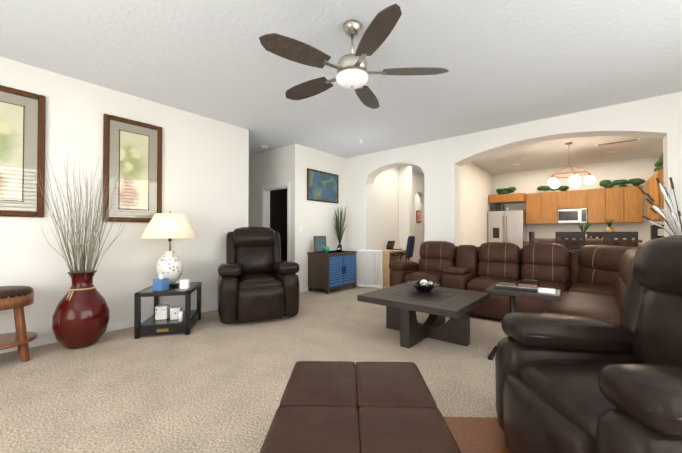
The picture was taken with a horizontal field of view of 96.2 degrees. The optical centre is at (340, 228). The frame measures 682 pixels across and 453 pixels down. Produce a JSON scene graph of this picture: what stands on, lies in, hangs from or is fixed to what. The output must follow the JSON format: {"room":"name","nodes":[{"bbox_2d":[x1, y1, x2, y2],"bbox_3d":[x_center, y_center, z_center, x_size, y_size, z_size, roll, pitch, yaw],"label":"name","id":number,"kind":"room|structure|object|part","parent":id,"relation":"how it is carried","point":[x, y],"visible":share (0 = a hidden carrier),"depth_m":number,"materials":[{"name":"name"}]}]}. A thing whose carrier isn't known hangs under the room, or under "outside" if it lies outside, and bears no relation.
{"room":"living room","nodes":[
{"label":"living room","id":0,"kind":"room"},
{"bbox_2d":[0,57,248,336],"bbox_3d":[-3.454,-0.229,2.905,0.150,2.880,5.800,-1,-1,40],"label":"wall","id":1,"kind":"structure","parent":0,"point":[205,175],"depth_m":3.68,"materials":[{"name":"white paint"}]},
{"bbox_2d":[0,85,45,217],"bbox_3d":[-3.294,-0.749,2.954,0.035,1.270,0.630,-1,-1,40],"label":"picture frame","id":2,"kind":"object","parent":1,"relation":"attached to","point":[22,133],"visible":0.96,"depth_m":3.06,"materials":[{"name":"wood"},{"name":"glass"},{"name":"paper"}]},
{"bbox_2d":[0,303,217,353],"bbox_3d":[-3.343,1.166,2.891,0.014,0.090,5.650,-1,-1,40],"label":"baseboard","id":3,"kind":"structure","parent":1,"relation":"attached to","point":[43,340],"depth_m":3.63,"materials":[{"name":"white"}]},
{"bbox_2d":[102,113,161,222],"bbox_3d":[-2.577,-0.707,3.814,0.035,1.270,0.630,-1,-1,40],"label":"picture frame","id":4,"kind":"object","parent":1,"relation":"attached to","point":[133,148],"visible":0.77,"depth_m":3.79,"materials":[{"name":"wood"},{"name":"glass"},{"name":"paper"}]},
{"bbox_2d":[0,285,507,452],"bbox_3d":[-0.711,1.253,2.270,9.450,0.100,8.370,-1,-1,40],"label":"floor","id":5,"kind":"structure","parent":0,"point":[211,383],"depth_m":2.47,"materials":[{"name":"carpet"}]},
{"bbox_2d":[0,286,36,361],"bbox_3d":[-3.090,0.874,2.756,0.504,0.674,0.504,-1,-1,40],"label":"stool","id":6,"kind":"object","parent":5,"relation":"on","point":[16,299],"visible":1,"depth_m":2.75,"materials":[{"name":"wood"}]},
{"bbox_2d":[34,153,130,348],"bbox_3d":[-2.619,0.240,3.150,0.677,1.948,0.774,-1,-1,40],"label":"floor vase","id":7,"kind":"object","parent":5,"relation":"on","point":[81,317],"visible":1,"depth_m":3.08,"materials":[{"name":"red ceramic"}]},
{"bbox_2d":[134,282,200,338],"bbox_3d":[-2.079,0.972,3.748,0.560,0.500,0.660,0,-1,-14],"label":"end table","id":8,"kind":"object","parent":5,"relation":"on","point":[163,319],"visible":0.96,"depth_m":3.49,"materials":[{"name":"black paint"}]},
{"bbox_2d":[153,275,168,290],"bbox_3d":[-2.090,0.630,3.553,0.120,0.179,0.120,0,-1,10],"label":"tissue box","id":9,"kind":"object","parent":8,"relation":"on","point":[160,283],"visible":0.98,"depth_m":3.50,"materials":[{"name":"blue cardboard"}]},
{"bbox_2d":[140,211,197,286],"bbox_3d":[-2.135,0.256,3.816,0.630,0.935,0.630,-1,-1,40],"label":"table lamp","id":10,"kind":"object","parent":8,"relation":"on","point":[169,225],"visible":0.88,"depth_m":3.68,"materials":[{"name":"white ceramic"}]},
{"bbox_2d":[180,279,189,288],"bbox_3d":[-1.873,0.671,3.671,0.090,0.100,0.090,0,-1,-14],"label":"candle holder","id":11,"kind":"object","parent":8,"relation":"on","point":[184,283],"visible":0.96,"depth_m":3.63,"materials":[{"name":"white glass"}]},
{"bbox_2d":[217,227,299,323],"bbox_3d":[-1.210,0.594,4.390,1.048,1.230,1.172,0,-1,-23],"label":"recliner","id":12,"kind":"object","parent":5,"relation":"on","point":[258,279],"visible":1,"depth_m":4.04,"materials":[{"name":"leather"}]},
{"bbox_2d":[307,250,356,293],"bbox_3d":[-0.160,0.870,6.250,0.585,0.770,0.910,-1,-1,40],"label":"sideboard","id":13,"kind":"object","parent":5,"relation":"on","point":[330,270],"visible":0.94,"depth_m":5.98,"materials":[{"name":"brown wood"}]},
{"bbox_2d":[313,236,326,251],"bbox_3d":[-0.425,0.320,6.107,0.260,0.328,0.142,0,-1,-20],"label":"photo frame","id":14,"kind":"object","parent":13,"relation":"on","point":[320,244],"visible":0.83,"depth_m":6.06,"materials":[{"name":"brown wood"}]},
{"bbox_2d":[334,207,345,250],"bbox_3d":[-0.016,-0.003,6.570,0.295,0.984,0.298,-1,-1,40],"label":"plant","id":15,"kind":"object","parent":13,"relation":"on","point":[339,227],"visible":0.92,"depth_m":6.55,"materials":[{"name":"green plant"}]},
{"bbox_2d":[260,361,461,452],"bbox_3d":[0.073,0.973,1.320,0.694,0.435,0.904,0,-1,1],"label":"ottoman","id":16,"kind":"object","parent":5,"relation":"on","point":[351,407],"visible":1,"depth_m":1.25,"materials":[{"name":"leather"}]},
{"bbox_2d":[357,249,381,288],"bbox_3d":[0.626,0.853,6.487,0.568,0.790,0.126,0,-1,28],"label":"gate","id":17,"kind":"object","parent":5,"relation":"on","point":[378,262],"visible":1,"depth_m":6.49,"materials":[{"name":"white plastic"}]},
{"bbox_2d":[357,283,489,348],"bbox_3d":[0.955,0.983,3.482,1.100,0.472,1.100,-1,-1,40],"label":"coffee table","id":18,"kind":"object","parent":5,"relation":"on","point":[403,303],"visible":1,"depth_m":3.24,"materials":[{"name":"brown wood"}]},
{"bbox_2d":[406,279,441,291],"bbox_3d":[0.984,0.679,3.631,0.410,0.140,0.410,-1,-1,40],"label":"decorative bowl","id":19,"kind":"object","parent":18,"relation":"on","point":[423,285],"visible":0.98,"depth_m":3.57,"materials":[{"name":"black ceramic"}]},
{"bbox_2d":[444,417,510,452],"bbox_3d":[1.216,1.186,1.343,1.300,0.008,1.150,0,-1,1],"label":"rug","id":20,"kind":"object","parent":5,"relation":"on","point":[478,434],"depth_m":1.76,"materials":[{"name":"brown carpet"}]},
{"bbox_2d":[495,235,681,452],"bbox_3d":[1.368,0.601,1.347,1.085,1.139,0.970,0,-1,1],"label":"recliner","id":21,"kind":"object","parent":20,"relation":"on","point":[565,383],"visible":1,"depth_m":1.40,"materials":[{"name":"leather"}]},
{"bbox_2d":[389,241,639,323],"bbox_3d":[1.960,0.703,3.903,3.309,1.002,2.289,-1,-1,40],"label":"sectional sofa","id":22,"kind":"object","parent":5,"relation":"on","point":[590,281],"visible":0.56,"depth_m":4.08,"materials":[{"name":"leather"}]},
{"bbox_2d":[486,279,561,360],"bbox_3d":[1.670,0.839,2.796,0.560,0.742,0.380,-1,-1,37],"label":"tray table","id":23,"kind":"object","parent":5,"relation":"on","point":[518,289],"visible":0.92,"depth_m":2.73,"materials":[{"name":"brown wood"}]},
{"bbox_2d":[636,177,681,235],"bbox_3d":[3.804,0.309,3.535,0.520,1.820,0.561,-1,-1,40],"label":"decorative branches","id":24,"kind":"object","parent":5,"relation":"on","point":[671,203],"visible":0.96,"depth_m":3.60,"materials":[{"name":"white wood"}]},
{"bbox_2d":[248,144,300,292],"bbox_3d":[-1.720,-0.180,6.660,2.300,2.880,0.150,-1,-1,40],"label":"wall","id":25,"kind":"structure","parent":0,"point":[278,165],"depth_m":6.12,"materials":[{"name":"white paint"}]},
{"bbox_2d":[261,181,289,260],"bbox_3d":[-1.296,0.175,6.289,0.920,2.160,0.170,-1,-1,40],"label":"door frame","id":26,"kind":"structure","parent":25,"relation":"attached to","point":[265,205],"depth_m":6.42,"materials":[{"name":"white wood"}]},
{"bbox_2d":[270,188,286,260],"bbox_3d":[-1.662,-0.166,7.706,0.150,2.880,1.530,-1,-1,40],"label":"door","id":27,"kind":"structure","parent":0,"point":[278,210],"depth_m":7.75,"materials":[{"name":"grey"}]},
{"bbox_2d":[301,286,316,291],"bbox_3d":[-0.335,1.213,6.496,0.014,0.090,1.400,-1,-1,40],"label":"baseboard","id":28,"kind":"structure","parent":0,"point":[303,289],"depth_m":6.05,"materials":[{"name":"white"}]},
{"bbox_2d":[301,145,345,287],"bbox_3d":[-0.384,-0.181,6.555,0.188,2.880,1.400,-1,-1,40],"label":"wall","id":29,"kind":"structure","parent":0,"point":[317,218],"depth_m":6.39,"materials":[{"name":"white paint"}]},
{"bbox_3d":[-0.367,-0.872,6.465,0.035,0.640,0.950,-1,-1,40],"label":"picture frame","id":30,"kind":"part","parent":29,"relation":"part of","materials":[{"name":"blue paper"}]},
{"bbox_2d":[0,0,681,174],"bbox_3d":[1.204,-1.697,4.605,9.450,0.100,14.350,-1,-1,40],"label":"ceiling","id":31,"kind":"structure","parent":0,"point":[505,63],"depth_m":3.08,"materials":[{"name":"white paint"}]},
{"bbox_2d":[259,3,448,108],"bbox_3d":[0.036,-1.411,2.560,1.448,0.525,1.502,-1,-1,40],"label":"ceiling fan","id":32,"kind":"object","parent":31,"relation":"hanging from","point":[352,71],"visible":1,"depth_m":2.40,"materials":[{"name":"brown wood"}]},
{"bbox_2d":[548,142,595,188],"bbox_3d":[4.380,-1.213,5.824,0.713,0.835,0.741,-1,-1,40],"label":"chandelier","id":33,"kind":"object","parent":31,"relation":"hanging from","point":[574,181],"visible":1,"depth_m":5.76,"materials":[{"name":"white glass"}]},
{"bbox_2d":[596,138,639,145],"bbox_3d":[5.216,-1.623,5.783,0.620,0.016,0.160,-1,-1,40],"label":"ceiling vent","id":34,"kind":"object","parent":31,"relation":"in","point":[620,141],"visible":1,"depth_m":5.75,"materials":[{"name":"white metal"}]},
{"bbox_2d":[373,166,424,261],"bbox_3d":[1.629,-0.159,8.216,0.150,2.880,3.130,-1,-1,40],"label":"wall","id":35,"kind":"structure","parent":0,"point":[385,206],"depth_m":7.56,"materials":[{"name":"white paint"}]},
{"bbox_2d":[399,165,411,248],"bbox_3d":[1.667,-0.163,7.911,0.300,2.880,0.150,-1,-1,40],"label":"wall","id":36,"kind":"structure","parent":0,"point":[405,202],"depth_m":7.85,"materials":[{"name":"white paint"}]},
{"bbox_2d":[415,194,420,263],"bbox_3d":[2.527,-0.118,11.361,2.800,2.880,0.150,-1,-1,40],"label":"wall","id":37,"kind":"structure","parent":0,"point":[417,229],"depth_m":11.06,"materials":[{"name":"white paint"}]},
{"bbox_2d":[416,210,420,222],"bbox_3d":[2.858,-0.413,10.965,0.340,0.440,0.035,-1,-1,40],"label":"picture frame","id":38,"kind":"object","parent":37,"relation":"attached to","point":[418,216],"visible":0.42,"depth_m":11.01,"materials":[{"name":"brown metal"}]},
{"bbox_2d":[414,172,423,202],"bbox_3d":[2.247,-1.175,8.970,0.150,0.830,0.700,-1,-1,40],"label":"arch","id":39,"kind":"object","parent":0,"point":[419,184],"visible":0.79,"depth_m":8.95,"materials":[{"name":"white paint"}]},
{"bbox_2d":[460,162,492,246],"bbox_3d":[3.338,-0.165,7.767,0.150,2.880,4.630,-1,-1,40],"label":"wall","id":40,"kind":"structure","parent":0,"point":[476,188],"depth_m":7.67,"materials":[{"name":"white paint"}]},
{"bbox_2d":[346,92,681,284],"bbox_3d":[2.892,-0.203,4.929,7.300,2.880,0.300,-1,-1,40],"label":"wall","id":41,"kind":"structure","parent":0,"point":[440,162],"depth_m":5.40,"materials":[{"name":"white paint"}]},
{"bbox_2d":[493,156,663,243],"bbox_3d":[5.976,-0.163,7.963,3.650,2.880,0.150,-1,-1,40],"label":"wall","id":42,"kind":"structure","parent":0,"point":[528,182],"depth_m":7.73,"materials":[{"name":"white paint"}]},
{"bbox_2d":[489,194,508,204],"bbox_3d":[4.503,-0.813,8.696,0.430,0.220,0.614,-1,-1,40],"label":"upper cabinet","id":43,"kind":"object","parent":42,"relation":"attached to","point":[493,199],"depth_m":8.47,"materials":[{"name":"brown wood"}]},
{"bbox_2d":[496,187,515,194],"bbox_3d":[4.648,-1.035,8.603,0.502,0.213,0.253,-1,-1,40],"label":"potted plant","id":44,"kind":"object","parent":43,"relation":"on","point":[509,190],"visible":0.96,"depth_m":8.56,"materials":[{"name":"green plant"}]},
{"bbox_2d":[505,194,524,203],"bbox_3d":[4.833,-0.817,8.421,0.430,0.220,0.614,-1,-1,40],"label":"upper cabinet","id":45,"kind":"object","parent":42,"relation":"attached to","point":[511,198],"depth_m":8.19,"materials":[{"name":"brown wood"}]},
{"bbox_2d":[525,194,540,223],"bbox_3d":[5.218,-0.519,8.262,0.350,0.820,0.359,-1,-1,40],"label":"upper cabinet","id":46,"kind":"object","parent":42,"relation":"attached to","point":[533,201],"depth_m":8.12,"materials":[{"name":"brown wood"}]},
{"bbox_2d":[537,186,568,190],"bbox_3d":[5.533,-1.033,8.001,0.693,0.193,0.219,-1,-1,40],"label":"potted plant","id":47,"kind":"object","parent":46,"relation":"on","point":[547,188],"visible":0.96,"depth_m":7.97,"materials":[{"name":"green plant"}]},
{"bbox_2d":[541,192,556,223],"bbox_3d":[5.487,-0.522,8.038,0.350,0.820,0.359,-1,-1,40],"label":"upper cabinet","id":48,"kind":"object","parent":42,"relation":"attached to","point":[548,199],"depth_m":7.90,"materials":[{"name":"brown wood"}]},
{"bbox_2d":[557,190,572,223],"bbox_3d":[5.737,-0.524,7.829,0.301,0.820,0.359,-1,-1,40],"label":"upper cabinet","id":49,"kind":"object","parent":42,"relation":"attached to","point":[564,198],"depth_m":7.69,"materials":[{"name":"brown wood"}]},
{"bbox_2d":[573,190,588,220],"bbox_3d":[5.967,-0.527,7.637,0.299,0.820,0.359,-1,-1,40],"label":"upper cabinet","id":50,"kind":"object","parent":42,"relation":"attached to","point":[580,197],"depth_m":7.48,"materials":[{"name":"brown wood"}]},
{"bbox_2d":[558,208,587,223],"bbox_3d":[5.842,-0.301,7.718,0.585,0.350,0.380,-1,-1,40],"label":"over-the-range microwave","id":51,"kind":"object","parent":50,"relation":"attached to","point":[572,215],"visible":0.92,"depth_m":7.57,"materials":[{"name":"silver metal"}]},
{"bbox_2d":[589,188,604,222],"bbox_3d":[6.206,-0.530,7.437,0.324,0.820,0.359,-1,-1,40],"label":"upper cabinet","id":52,"kind":"object","parent":42,"relation":"attached to","point":[596,197],"depth_m":7.29,"materials":[{"name":"brown wood"}]},
{"bbox_2d":[599,178,644,187],"bbox_3d":[6.547,-1.055,7.141,0.790,0.214,0.248,-1,-1,40],"label":"potted plant","id":53,"kind":"object","parent":52,"relation":"on","point":[621,183],"visible":0.94,"depth_m":7.11,"materials":[{"name":"green plant"}]},
{"bbox_2d":[605,187,624,221],"bbox_3d":[6.454,-0.532,7.230,0.323,0.820,0.359,-1,-1,40],"label":"upper cabinet","id":54,"kind":"object","parent":42,"relation":"attached to","point":[619,205],"depth_m":7.08,"materials":[{"name":"brown wood"}]},
{"bbox_2d":[625,186,643,221],"bbox_3d":[6.703,-0.535,7.023,0.324,0.820,0.359,-1,-1,40],"label":"upper cabinet","id":55,"kind":"object","parent":42,"relation":"attached to","point":[634,201],"depth_m":6.88,"materials":[{"name":"brown wood"}]},
{"bbox_3d":[3.885,1.325,7.779,9.450,0.100,5.980,-1,-1,40],"label":"floor","id":56,"kind":"structure","parent":0,"visible":0},
{"bbox_2d":[375,241,412,285],"bbox_3d":[1.266,0.784,7.276,0.460,0.969,1.180,-1,-1,40],"label":"desk","id":57,"kind":"object","parent":56,"relation":"on","point":[389,250],"visible":0.4,"depth_m":6.85,"materials":[{"name":"brown wood"}]},
{"bbox_2d":[390,236,414,261],"bbox_3d":[1.346,0.720,6.931,0.599,1.087,0.580,0,-1,25],"label":"office chair","id":58,"kind":"object","parent":56,"relation":"on","point":[410,247],"visible":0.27,"depth_m":6.68,"materials":[{"name":"blue fabric"}]},
{"bbox_2d":[488,210,527,247],"bbox_3d":[4.626,0.407,8.491,0.850,1.755,0.737,-1,-1,40],"label":"fridge","id":59,"kind":"object","parent":56,"relation":"on","point":[509,226],"visible":0.52,"depth_m":8.20,"materials":[{"name":"silver metal"}]},
{"bbox_2d":[495,204,503,210],"bbox_3d":[4.475,-0.569,8.628,0.200,0.190,0.250,-1,-1,40],"label":"box","id":60,"kind":"object","parent":59,"relation":"on","point":[499,207],"depth_m":8.53,"materials":[{"name":"black"}]},
{"bbox_2d":[529,232,534,243],"bbox_3d":[3.744,0.666,6.330,0.400,1.180,0.400,-1,-1,40],"label":"chair","id":61,"kind":"object","parent":56,"relation":"on","point":[531,235],"visible":0.23,"depth_m":6.08,"materials":[{"name":"wood"}]},
{"bbox_2d":[555,232,585,249],"bbox_3d":[3.948,0.652,5.248,0.400,1.180,0.400,-1,-1,40],"label":"chair","id":62,"kind":"object","parent":56,"relation":"on","point":[577,236],"visible":0.44,"depth_m":5.10,"materials":[{"name":"wood"}]},
{"bbox_2d":[532,238,641,246],"bbox_3d":[4.512,0.723,5.689,1.500,1.050,0.900,-1,-1,40],"label":"pub table","id":63,"kind":"object","parent":56,"relation":"on","point":[592,241],"visible":0.15,"depth_m":5.36,"materials":[{"name":"brown wood"}]},
{"bbox_2d":[577,221,590,238],"bbox_3d":[4.505,0.019,5.660,0.215,0.357,0.173,-1,-1,40],"label":"potted plant","id":64,"kind":"object","parent":63,"relation":"on","point":[587,225],"visible":0.73,"depth_m":5.63,"materials":[{"name":"plant"}]},
{"bbox_2d":[604,219,614,238],"bbox_3d":[4.860,0.015,5.538,0.150,0.361,0.150,-1,-1,40],"label":"decor","id":65,"kind":"object","parent":63,"relation":"on","point":[609,229],"visible":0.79,"depth_m":5.51,"materials":[{"name":"gold metal"}]},
{"bbox_2d":[585,232,602,238],"bbox_3d":[5.088,0.663,6.146,0.400,1.180,0.400,-1,-1,40],"label":"chair","id":66,"kind":"object","parent":56,"relation":"on","point":[599,235],"visible":0.08,"depth_m":6.27,"materials":[{"name":"wood"}]},
{"bbox_2d":[603,232,637,246],"bbox_3d":[4.452,0.646,4.853,0.400,1.180,0.400,1,-1,-44],"label":"chair","id":67,"kind":"object","parent":56,"relation":"on","point":[620,236],"visible":0.23,"depth_m":4.72,"materials":[{"name":"wood"}]},
{"bbox_3d":[5.845,0.787,5.670,0.620,0.920,2.300,-1,-1,40],"label":"base cabinet","id":68,"kind":"object","parent":56,"relation":"on","visible":0},
{"bbox_2d":[650,225,663,239],"bbox_3d":[5.527,0.132,5.305,0.220,0.380,0.180,-1,-1,40],"label":"coffee maker","id":69,"kind":"object","parent":68,"relation":"on","point":[654,231],"visible":0.4,"depth_m":5.29,"materials":[{"name":"black"}]},
{"bbox_3d":[5.965,-0.199,5.218,0.150,2.880,4.080,-1,-1,40],"label":"wall","id":70,"kind":"structure","parent":0,"visible":0},
{"bbox_2d":[646,189,649,220],"bbox_3d":[6.303,-0.558,6.034,0.360,0.840,0.500,-1,-1,40],"label":"upper cabinet","id":71,"kind":"object","parent":70,"relation":"attached to","point":[647,190],"depth_m":6.07,"materials":[{"name":"brown wood"}]},
{"bbox_2d":[654,153,662,171],"bbox_3d":[5.919,-1.158,5.565,0.248,0.339,1.094,-1,-1,40],"label":"potted plant","id":72,"kind":"object","parent":71,"relation":"on","point":[658,164],"visible":0.33,"depth_m":5.70,"materials":[{"name":"green plant"}]},
{"bbox_2d":[646,178,649,188],"bbox_3d":[5.983,-0.563,5.650,0.360,0.840,0.500,-1,-1,40],"label":"upper cabinet","id":73,"kind":"object","parent":70,"relation":"attached to","point":[648,181],"depth_m":6.06,"materials":[{"name":"brown wood"}]},
{"bbox_2d":[650,169,663,220],"bbox_3d":[5.663,-0.568,5.266,0.360,0.840,0.500,-1,-1,40],"label":"upper cabinet","id":74,"kind":"object","parent":70,"relation":"attached to","point":[653,190],"depth_m":5.25,"materials":[{"name":"brown wood"}]}
]}

